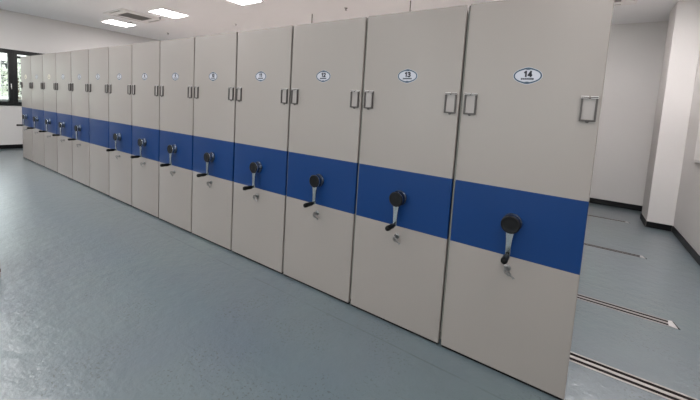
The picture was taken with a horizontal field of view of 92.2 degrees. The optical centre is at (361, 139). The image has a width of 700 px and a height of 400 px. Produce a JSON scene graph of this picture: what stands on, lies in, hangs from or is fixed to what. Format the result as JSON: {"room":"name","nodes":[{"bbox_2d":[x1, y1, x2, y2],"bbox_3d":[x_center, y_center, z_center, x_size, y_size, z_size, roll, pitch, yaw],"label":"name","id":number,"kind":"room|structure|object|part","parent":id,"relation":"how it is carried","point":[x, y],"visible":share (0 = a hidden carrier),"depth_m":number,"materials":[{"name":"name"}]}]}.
{"room":"archive storage room","nodes":[
{"label":"archive storage room","id":0,"kind":"room"},
{"bbox_2d":[0,9,160,144],"bbox_3d":[-8.876,-1.567,9.263,0.200,3.546,11.059,7,6,33],"label":"wall","id":1,"kind":"structure","parent":0,"point":[18,31],"depth_m":9.09,"materials":[{"name":"paint"}]},
{"bbox_2d":[0,48,13,105],"bbox_3d":[-9.952,-1.562,7.576,0.245,1.446,2.960,7,6,33],"label":"window","id":2,"kind":"structure","parent":1,"relation":"in","point":[10,101],"depth_m":8.72,"materials":[{"name":"black"}]},
{"bbox_2d":[0,53,7,95],"bbox_3d":[-10.016,-1.646,7.614,0.016,1.285,2.950,7,6,33],"label":"grille","id":3,"kind":"object","parent":2,"relation":"attached to","point":[1,54],"depth_m":8.73,"materials":[{"name":"glass"}]},
{"bbox_2d":[0,144,22,148],"bbox_3d":[-8.895,0.152,9.359,0.012,0.108,10.659,7,6,33],"label":"baseboard","id":4,"kind":"structure","parent":1,"relation":"attached to","point":[14,146],"depth_m":8.87,"materials":[{"name":"black"}]},
{"bbox_2d":[12,50,42,105],"bbox_3d":[-8.563,-1.667,9.712,0.212,1.446,2.140,7,6,33],"label":"window","id":5,"kind":"structure","parent":1,"relation":"in","point":[17,102],"depth_m":8.83,"materials":[{"name":"clear glass"},{"name":"black metal"}]},
{"bbox_2d":[17,64,21,96],"bbox_3d":[-8.614,-1.749,9.741,0.016,1.285,2.130,7,6,33],"label":"grille","id":6,"kind":"object","parent":5,"relation":"attached to","point":[19,72],"depth_m":8.98,"materials":[{"name":"white metal"}]},
{"bbox_2d":[0,0,682,40],"bbox_3d":[-2.920,-2.695,5.284,14.224,0.150,11.059,7,6,33],"label":"ceiling","id":7,"kind":"structure","parent":0,"point":[205,17],"depth_m":7.38,"materials":[{"name":"paint"}]},
{"bbox_2d":[101,19,135,26],"bbox_3d":[-6.682,-3.209,9.273,0.620,0.010,0.620,7,6,33],"label":"recessed light","id":8,"kind":"object","parent":7,"relation":"in","point":[110,21],"visible":1,"depth_m":9.25,"materials":[{"name":"white plastic"}]},
{"bbox_2d":[103,8,165,23],"bbox_3d":[-5.575,-3.041,8.288,0.980,0.030,0.980,7,6,33],"label":"air conditioner","id":9,"kind":"object","parent":7,"relation":"attached to","point":[121,12],"visible":1,"depth_m":8.22,"materials":[{"name":"white plastic"}]},
{"bbox_2d":[119,13,151,20],"bbox_3d":[-5.575,-3.042,8.288,0.860,0.026,0.860,7,6,33],"label":"grille","id":10,"kind":"object","parent":9,"relation":"attached to","point":[131,16],"depth_m":8.32,"materials":[{"name":"grey metal"}]},
{"bbox_2d":[148,8,187,17],"bbox_3d":[-4.500,-2.944,7.848,0.620,0.010,0.620,7,6,33],"label":"recessed light","id":11,"kind":"object","parent":7,"relation":"in","point":[161,11],"visible":1,"depth_m":7.83,"materials":[{"name":"white plastic"}]},
{"bbox_2d":[228,0,262,4],"bbox_3d":[-2.316,-2.673,6.362,0.620,0.010,0.620,7,6,33],"label":"recessed light","id":12,"kind":"object","parent":7,"relation":"in","point":[241,2],"visible":1,"depth_m":6.54,"materials":[{"name":"white plastic"}]},
{"bbox_2d":[614,0,637,5],"bbox_3d":[3.646,-2.181,5.160,0.980,0.030,0.980,7,6,33],"label":"air conditioner","id":13,"kind":"object","parent":7,"relation":"attached to","point":[616,2],"visible":0.33,"depth_m":5.26,"materials":[{"name":"white plastic"}]},
{"bbox_2d":[0,148,699,399],"bbox_3d":[-3.150,0.979,5.614,14.224,0.150,11.059,7,6,33],"label":"floor","id":14,"kind":"structure","parent":0,"point":[102,297],"depth_m":2.49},
{"bbox_2d":[16,56,32,161],"bbox_3d":[-6.041,-0.799,9.660,0.766,2.295,5.516,7,6,33],"label":"shelving unit","id":15,"kind":"object","parent":14,"relation":"on","point":[26,90],"visible":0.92,"depth_m":7.47,"materials":[{"name":"light grey painted metal"},{"name":"blue painted metal"},{"name":"dark steel"}]},
{"bbox_3d":[-7.414,-1.278,7.457,0.754,1.121,0.028,7,6,33],"label":"panel","id":16,"kind":"part","parent":15,"relation":"part of","materials":[{"name":"grey metal"}]},
{"bbox_3d":[-7.498,0.061,7.577,0.754,0.743,0.028,7,6,33],"label":"panel","id":17,"kind":"part","parent":15,"relation":"part of","materials":[{"name":"grey metal"}]},
{"bbox_2d":[27,55,44,166],"bbox_3d":[-5.387,-0.719,9.233,0.786,2.294,5.516,7,6,33],"label":"shelving unit","id":18,"kind":"object","parent":14,"relation":"on","point":[36,60],"visible":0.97,"depth_m":7.04,"materials":[{"name":"light grey painted metal"},{"name":"blue painted metal"},{"name":"dark steel"}]},
{"bbox_3d":[-6.760,-1.198,7.030,0.774,1.120,0.028,7,6,33],"label":"panel","id":19,"kind":"part","parent":18,"relation":"part of","materials":[{"name":"grey metal"}]},
{"bbox_3d":[-6.844,0.140,7.150,0.774,0.743,0.028,7,6,33],"label":"panel","id":20,"kind":"part","parent":18,"relation":"part of","materials":[{"name":"grey metal"}]},
{"bbox_2d":[39,53,57,172],"bbox_3d":[-4.730,-0.640,8.804,0.774,2.298,5.516,7,6,33],"label":"shelving unit","id":21,"kind":"object","parent":14,"relation":"on","point":[49,60],"visible":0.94,"depth_m":6.62,"materials":[{"name":"light grey painted metal"},{"name":"blue painted metal"},{"name":"dark steel"}]},
{"bbox_3d":[-6.103,-1.119,6.600,0.762,1.123,0.028,7,6,33],"label":"panel","id":22,"kind":"part","parent":21,"relation":"part of","materials":[{"name":"grey metal"}]},
{"bbox_3d":[-6.187,0.220,6.721,0.762,0.743,0.028,7,6,33],"label":"panel","id":23,"kind":"part","parent":21,"relation":"part of","materials":[{"name":"grey metal"}]},
{"bbox_2d":[52,51,72,179],"bbox_3d":[-4.077,-0.559,8.378,0.775,2.294,5.516,7,6,33],"label":"shelving unit","id":24,"kind":"object","parent":14,"relation":"on","point":[63,59],"visible":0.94,"depth_m":6.19,"materials":[{"name":"light grey painted metal"},{"name":"blue painted metal"},{"name":"dark steel"}]},
{"bbox_3d":[-5.450,-1.038,6.174,0.763,1.119,0.028,7,6,33],"label":"panel","id":25,"kind":"part","parent":24,"relation":"part of","materials":[{"name":"grey metal"}]},
{"bbox_3d":[-5.534,0.299,6.295,0.763,0.743,0.028,7,6,33],"label":"panel","id":26,"kind":"part","parent":24,"relation":"part of","materials":[{"name":"grey metal"}]},
{"bbox_2d":[68,49,89,186],"bbox_3d":[-3.423,-0.481,7.950,0.778,2.297,5.516,7,6,33],"label":"shelving unit","id":27,"kind":"object","parent":14,"relation":"on","point":[80,138],"visible":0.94,"depth_m":5.76,"materials":[{"name":"light grey painted metal"},{"name":"blue painted metal"},{"name":"dark steel"}]},
{"bbox_3d":[-4.796,-0.960,5.747,0.766,1.122,0.028,7,6,33],"label":"panel","id":28,"kind":"part","parent":27,"relation":"part of","materials":[{"name":"grey metal"}]},
{"bbox_3d":[-4.880,0.379,5.867,0.766,0.743,0.028,7,6,33],"label":"panel","id":29,"kind":"part","parent":27,"relation":"part of","materials":[{"name":"grey metal"}]},
{"bbox_2d":[88,47,108,195],"bbox_3d":[-2.732,-0.405,7.592,0.760,2.296,5.361,7,6,33],"label":"shelving unit","id":30,"kind":"object","parent":14,"relation":"on","point":[98,57],"visible":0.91,"depth_m":5.34,"materials":[{"name":"light grey painted metal"},{"name":"blue painted metal"},{"name":"dark steel"}]},
{"bbox_3d":[-4.148,-0.881,5.324,0.748,1.121,0.028,7,6,33],"label":"panel","id":31,"kind":"part","parent":30,"relation":"part of","materials":[{"name":"grey metal"}]},
{"bbox_3d":[-4.232,0.457,5.444,0.748,0.743,0.028,7,6,33],"label":"panel","id":32,"kind":"part","parent":30,"relation":"part of","materials":[{"name":"grey metal"}]},
{"bbox_2d":[106,44,131,205],"bbox_3d":[-2.137,-0.324,7.111,0.755,2.293,5.516,7,6,33],"label":"shelving unit","id":33,"kind":"object","parent":14,"relation":"on","point":[120,57],"visible":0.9,"depth_m":4.92,"materials":[{"name":"light grey painted metal"},{"name":"blue painted metal"},{"name":"dark steel"}]},
{"bbox_3d":[-3.510,-0.802,4.907,0.743,1.119,0.028,7,6,33],"label":"panel","id":34,"kind":"part","parent":33,"relation":"part of","materials":[{"name":"grey metal"}]},
{"bbox_3d":[-3.594,0.535,5.027,0.743,0.743,0.028,7,6,33],"label":"panel","id":35,"kind":"part","parent":33,"relation":"part of","materials":[{"name":"grey metal"}]},
{"bbox_2d":[130,41,160,217],"bbox_3d":[-1.501,-0.248,6.696,0.753,2.297,5.516,7,6,33],"label":"shelving unit","id":36,"kind":"object","parent":14,"relation":"on","point":[146,55],"visible":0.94,"depth_m":4.51,"materials":[{"name":"light grey painted metal"},{"name":"blue painted metal"},{"name":"dark steel"}]},
{"bbox_3d":[-2.960,0.109,4.516,0.100,0.252,0.022,7,6,33],"label":"crank arm","id":37,"kind":"part","parent":36,"relation":"part of","materials":[{"name":"silver metal"}]},
{"bbox_3d":[-2.958,0.612,4.612,0.741,0.743,0.028,7,6,33],"label":"panel","id":38,"kind":"part","parent":36,"relation":"part of","materials":[{"name":"grey metal"}]},
{"bbox_3d":[-2.874,-0.727,4.492,0.741,1.122,0.028,7,6,33],"label":"panel","id":39,"kind":"part","parent":36,"relation":"part of","materials":[{"name":"grey metal"}]},
{"bbox_2d":[159,37,194,232],"bbox_3d":[-0.863,-0.169,6.279,0.762,2.293,5.516,7,6,33],"label":"shelving unit","id":40,"kind":"object","parent":14,"relation":"on","point":[177,56],"visible":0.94,"depth_m":4.08,"materials":[{"name":"light grey painted metal"},{"name":"blue painted metal"},{"name":"dark steel"}]},
{"bbox_3d":[-2.322,0.187,4.099,0.100,0.252,0.022,7,6,33],"label":"crank arm","id":41,"kind":"part","parent":40,"relation":"part of","materials":[{"name":"silver metal"}]},
{"bbox_3d":[-0.880,0.932,6.446,0.742,0.072,5.334,7,6,33],"label":"frame","id":42,"kind":"part","parent":40,"relation":"part of","materials":[{"name":"black metal"}]},
{"bbox_3d":[-2.320,0.690,4.196,0.750,0.743,0.028,7,6,33],"label":"panel","id":43,"kind":"part","parent":40,"relation":"part of","materials":[{"name":"grey metal"}]},
{"bbox_3d":[-2.236,-0.648,4.075,0.750,1.119,0.028,7,6,33],"label":"panel","id":44,"kind":"part","parent":40,"relation":"part of","materials":[{"name":"grey metal"}]},
{"bbox_2d":[192,32,237,250],"bbox_3d":[-0.224,-0.092,5.861,0.754,2.296,5.516,7,6,33],"label":"shelving unit","id":45,"kind":"object","parent":14,"relation":"on","point":[215,82],"visible":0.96,"depth_m":3.67,"materials":[{"name":"grey metal"}]},
{"bbox_3d":[-1.683,0.264,3.682,0.100,0.252,0.022,7,6,33],"label":"crank arm","id":46,"kind":"part","parent":45,"relation":"part of","materials":[{"name":"silver metal"}]},
{"bbox_3d":[-0.241,1.010,6.028,0.734,0.072,5.334,7,6,33],"label":"frame","id":47,"kind":"part","parent":45,"relation":"part of","materials":[{"name":"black metal"}]},
{"bbox_3d":[-1.681,0.767,3.778,0.742,0.743,0.028,7,6,33],"label":"panel","id":48,"kind":"part","parent":45,"relation":"part of","materials":[{"name":"grey metal"}]},
{"bbox_3d":[-1.597,-0.572,3.658,0.742,1.122,0.028,7,6,33],"label":"panel","id":49,"kind":"part","parent":45,"relation":"part of","materials":[{"name":"grey metal"}]},
{"bbox_2d":[232,26,293,273],"bbox_3d":[0.418,-0.013,5.443,0.767,2.294,5.516,7,6,33],"label":"shelving unit","id":50,"kind":"object","parent":14,"relation":"on","point":[264,56],"visible":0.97,"depth_m":3.25,"materials":[{"name":"grey metal"}]},
{"bbox_3d":[-1.042,0.342,3.263,0.100,0.252,0.022,7,6,33],"label":"crank arm","id":51,"kind":"part","parent":50,"relation":"part of","materials":[{"name":"silver metal"}]},
{"bbox_3d":[0.400,1.088,5.610,0.747,0.072,5.334,7,6,33],"label":"frame","id":52,"kind":"part","parent":50,"relation":"part of","materials":[{"name":"black metal"}]},
{"bbox_3d":[-1.040,0.845,3.360,0.755,0.743,0.028,7,6,33],"label":"panel","id":53,"kind":"part","parent":50,"relation":"part of","materials":[{"name":"grey metal"}]},
{"bbox_3d":[-0.956,-0.492,3.240,0.755,1.119,0.028,7,6,33],"label":"panel","id":54,"kind":"part","parent":50,"relation":"part of","materials":[{"name":"grey metal"}]},
{"bbox_2d":[283,17,367,303],"bbox_3d":[1.064,0.065,5.021,0.767,2.294,5.516,7,6,33],"label":"shelving unit","id":55,"kind":"object","parent":14,"relation":"on","point":[328,58],"visible":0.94,"depth_m":2.83,"materials":[{"name":"grey metal"}]},
{"bbox_3d":[-0.395,0.421,2.841,0.100,0.252,0.022,7,6,33],"label":"crank arm","id":56,"kind":"part","parent":55,"relation":"part of","materials":[{"name":"silver metal"}]},
{"bbox_3d":[1.047,1.166,5.188,0.747,0.072,5.334,7,6,33],"label":"frame","id":57,"kind":"part","parent":55,"relation":"part of","materials":[{"name":"black metal"}]},
{"bbox_3d":[-0.393,0.923,2.938,0.755,0.743,0.028,7,6,33],"label":"panel","id":58,"kind":"part","parent":55,"relation":"part of","materials":[{"name":"grey metal"}]},
{"bbox_3d":[-0.309,-0.414,2.817,0.755,1.119,0.028,7,6,33],"label":"panel","id":59,"kind":"part","parent":55,"relation":"part of","materials":[{"name":"grey metal"}]},
{"bbox_2d":[350,5,468,343],"bbox_3d":[1.706,0.142,4.601,0.757,2.296,5.516,7,6,33],"label":"shelving unit","id":60,"kind":"object","parent":14,"relation":"on","point":[414,60],"visible":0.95,"depth_m":2.40,"materials":[{"name":"grey metal"}]},
{"bbox_3d":[1.689,1.244,4.768,0.737,0.072,5.334,7,6,33],"label":"frame","id":61,"kind":"part","parent":60,"relation":"part of","materials":[{"name":"black metal"}]},
{"bbox_3d":[0.247,0.499,2.422,0.100,0.252,0.022,7,6,33],"label":"crank arm","id":62,"kind":"part","parent":60,"relation":"part of","materials":[{"name":"silver metal"}]},
{"bbox_3d":[0.249,1.002,2.518,0.745,0.743,0.028,7,6,33],"label":"panel","id":63,"kind":"part","parent":60,"relation":"part of","materials":[{"name":"grey metal"}]},
{"bbox_3d":[0.333,-0.337,2.398,0.745,1.122,0.028,7,6,33],"label":"panel","id":64,"kind":"part","parent":60,"relation":"part of","materials":[{"name":"grey metal"}]},
{"bbox_2d":[440,0,613,399],"bbox_3d":[2.341,0.217,4.187,0.748,2.299,5.516,7,6,33],"label":"shelving unit","id":65,"kind":"object","parent":14,"relation":"on","point":[534,72],"visible":1,"depth_m":1.99,"materials":[{"name":"grey metal"}]},
{"bbox_3d":[2.323,1.321,4.354,0.728,0.072,5.334,7,6,33],"label":"frame","id":66,"kind":"part","parent":65,"relation":"part of","materials":[{"name":"black metal"}]},
{"bbox_3d":[0.883,1.079,2.104,0.736,0.743,0.028,7,6,33],"label":"panel","id":67,"kind":"part","parent":65,"relation":"part of","materials":[{"name":"grey metal"}]},
{"bbox_3d":[0.881,0.576,2.008,0.100,0.252,0.022,7,6,33],"label":"crank arm","id":68,"kind":"part","parent":65,"relation":"part of","materials":[{"name":"silver metal"}]},
{"bbox_3d":[0.968,-0.261,1.984,0.736,1.124,0.028,7,6,33],"label":"panel","id":69,"kind":"part","parent":65,"relation":"part of","materials":[{"name":"grey metal"}]},
{"bbox_2d":[588,215,628,222],"bbox_3d":[-0.490,0.777,8.848,11.915,0.006,0.079,7,6,33],"label":"rail","id":70,"kind":"object","parent":14,"relation":"on","point":[588,215],"visible":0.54,"depth_m":5.77,"materials":[{"name":"silver metal"}]},
{"bbox_2d":[584,243,645,258],"bbox_3d":[-1.456,0.848,7.382,11.915,0.006,0.089,7,6,33],"label":"rail","id":71,"kind":"object","parent":14,"relation":"on","point":[591,245],"visible":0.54,"depth_m":4.31,"materials":[{"name":"silver metal"}]},
{"bbox_2d":[577,294,679,329],"bbox_3d":[-2.377,0.916,5.984,11.915,0.006,0.113,7,6,33],"label":"rail","id":72,"kind":"object","parent":14,"relation":"on","point":[669,323],"visible":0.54,"depth_m":2.92,"materials":[{"name":"silver metal"}]},
{"bbox_2d":[569,351,698,399],"bbox_3d":[-2.922,0.956,5.158,11.915,0.006,0.118,7,6,33],"label":"rail","id":73,"kind":"object","parent":14,"relation":"on","point":[628,378],"visible":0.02,"depth_m":2.14,"materials":[{"name":"silver metal"}]},
{"bbox_2d":[590,21,667,205],"bbox_3d":[-0.050,-1.077,9.979,13.824,3.546,0.200,7,6,33],"label":"wall","id":74,"kind":"structure","parent":0,"point":[635,56],"depth_m":6.47,"materials":[{"name":"paint"}]},
{"bbox_2d":[589,198,642,211],"bbox_3d":[-0.216,0.636,10.044,13.800,0.108,0.012,7,6,33],"label":"baseboard","id":75,"kind":"structure","parent":74,"relation":"attached to","point":[591,200],"depth_m":6.62,"materials":[{"name":"black"}]},
{"bbox_2d":[642,0,699,225],"bbox_3d":[5.000,-0.352,5.440,0.326,3.546,0.565,7,6,33],"label":"pillar","id":76,"kind":"structure","parent":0,"point":[682,44],"depth_m":5.23,"materials":[{"name":"paint"}]},
{"bbox_2d":[640,213,645,225],"bbox_3d":[4.752,1.346,5.686,0.012,0.095,0.565,7,6,33],"label":"baseboard","id":77,"kind":"structure","parent":76,"relation":"attached to","point":[642,218],"depth_m":5.69,"materials":[{"name":"black plastic"}]},
{"bbox_2d":[646,221,671,231],"bbox_3d":[4.729,1.374,5.356,0.314,0.095,0.012,7,6,33],"label":"baseboard","id":78,"kind":"structure","parent":76,"relation":"attached to","point":[654,225],"depth_m":5.35,"materials":[{"name":"black plastic"}]},
{"bbox_2d":[673,51,699,255],"bbox_3d":[2.806,-0.148,1.635,0.200,3.546,11.059,7,6,33],"label":"wall","id":79,"kind":"structure","parent":0,"point":[687,213],"depth_m":4.79,"materials":[{"name":"paint"}]},
{"bbox_2d":[672,226,699,265],"bbox_3d":[2.271,1.581,1.331,0.012,0.095,9.424,7,6,33],"label":"baseboard","id":80,"kind":"structure","parent":79,"relation":"attached to","point":[688,247],"depth_m":4.52,"materials":[{"name":"black plastic"}]},
{"bbox_2d":[694,122,699,162],"bbox_3d":[4.322,-0.188,4.171,0.042,1.000,0.860,7,6,33],"label":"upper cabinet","id":81,"kind":"object","parent":79,"relation":"attached to","point":[697,149],"visible":1,"depth_m":4.46,"materials":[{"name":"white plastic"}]},
{"label":"outside","id":82,"kind":"structure","parent":0,"visible":0},
{"bbox_3d":[-5.157,0.899,6.058,65.000,0.280,60.000,7,6,33],"label":"ground","id":83,"kind":"structure","parent":82,"visible":0},
{"bbox_2d":[0,54,21,99],"bbox_3d":[-13.203,-1.843,12.856,1.972,2.964,2.368,7,6,33],"label":"leafy tree","id":84,"kind":"object","parent":83,"relation":"on","point":[5,92],"visible":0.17,"depth_m":12.63,"materials":[{"name":"green plant"}]},
{"bbox_2d":[0,53,24,98],"bbox_3d":[-19.587,-3.419,18.951,6.060,4.200,30.000,7,6,33],"label":"building","id":85,"kind":"structure","parent":83,"relation":"on","point":[4,57],"depth_m":16.55,"materials":[{"name":"white"}]}
]}

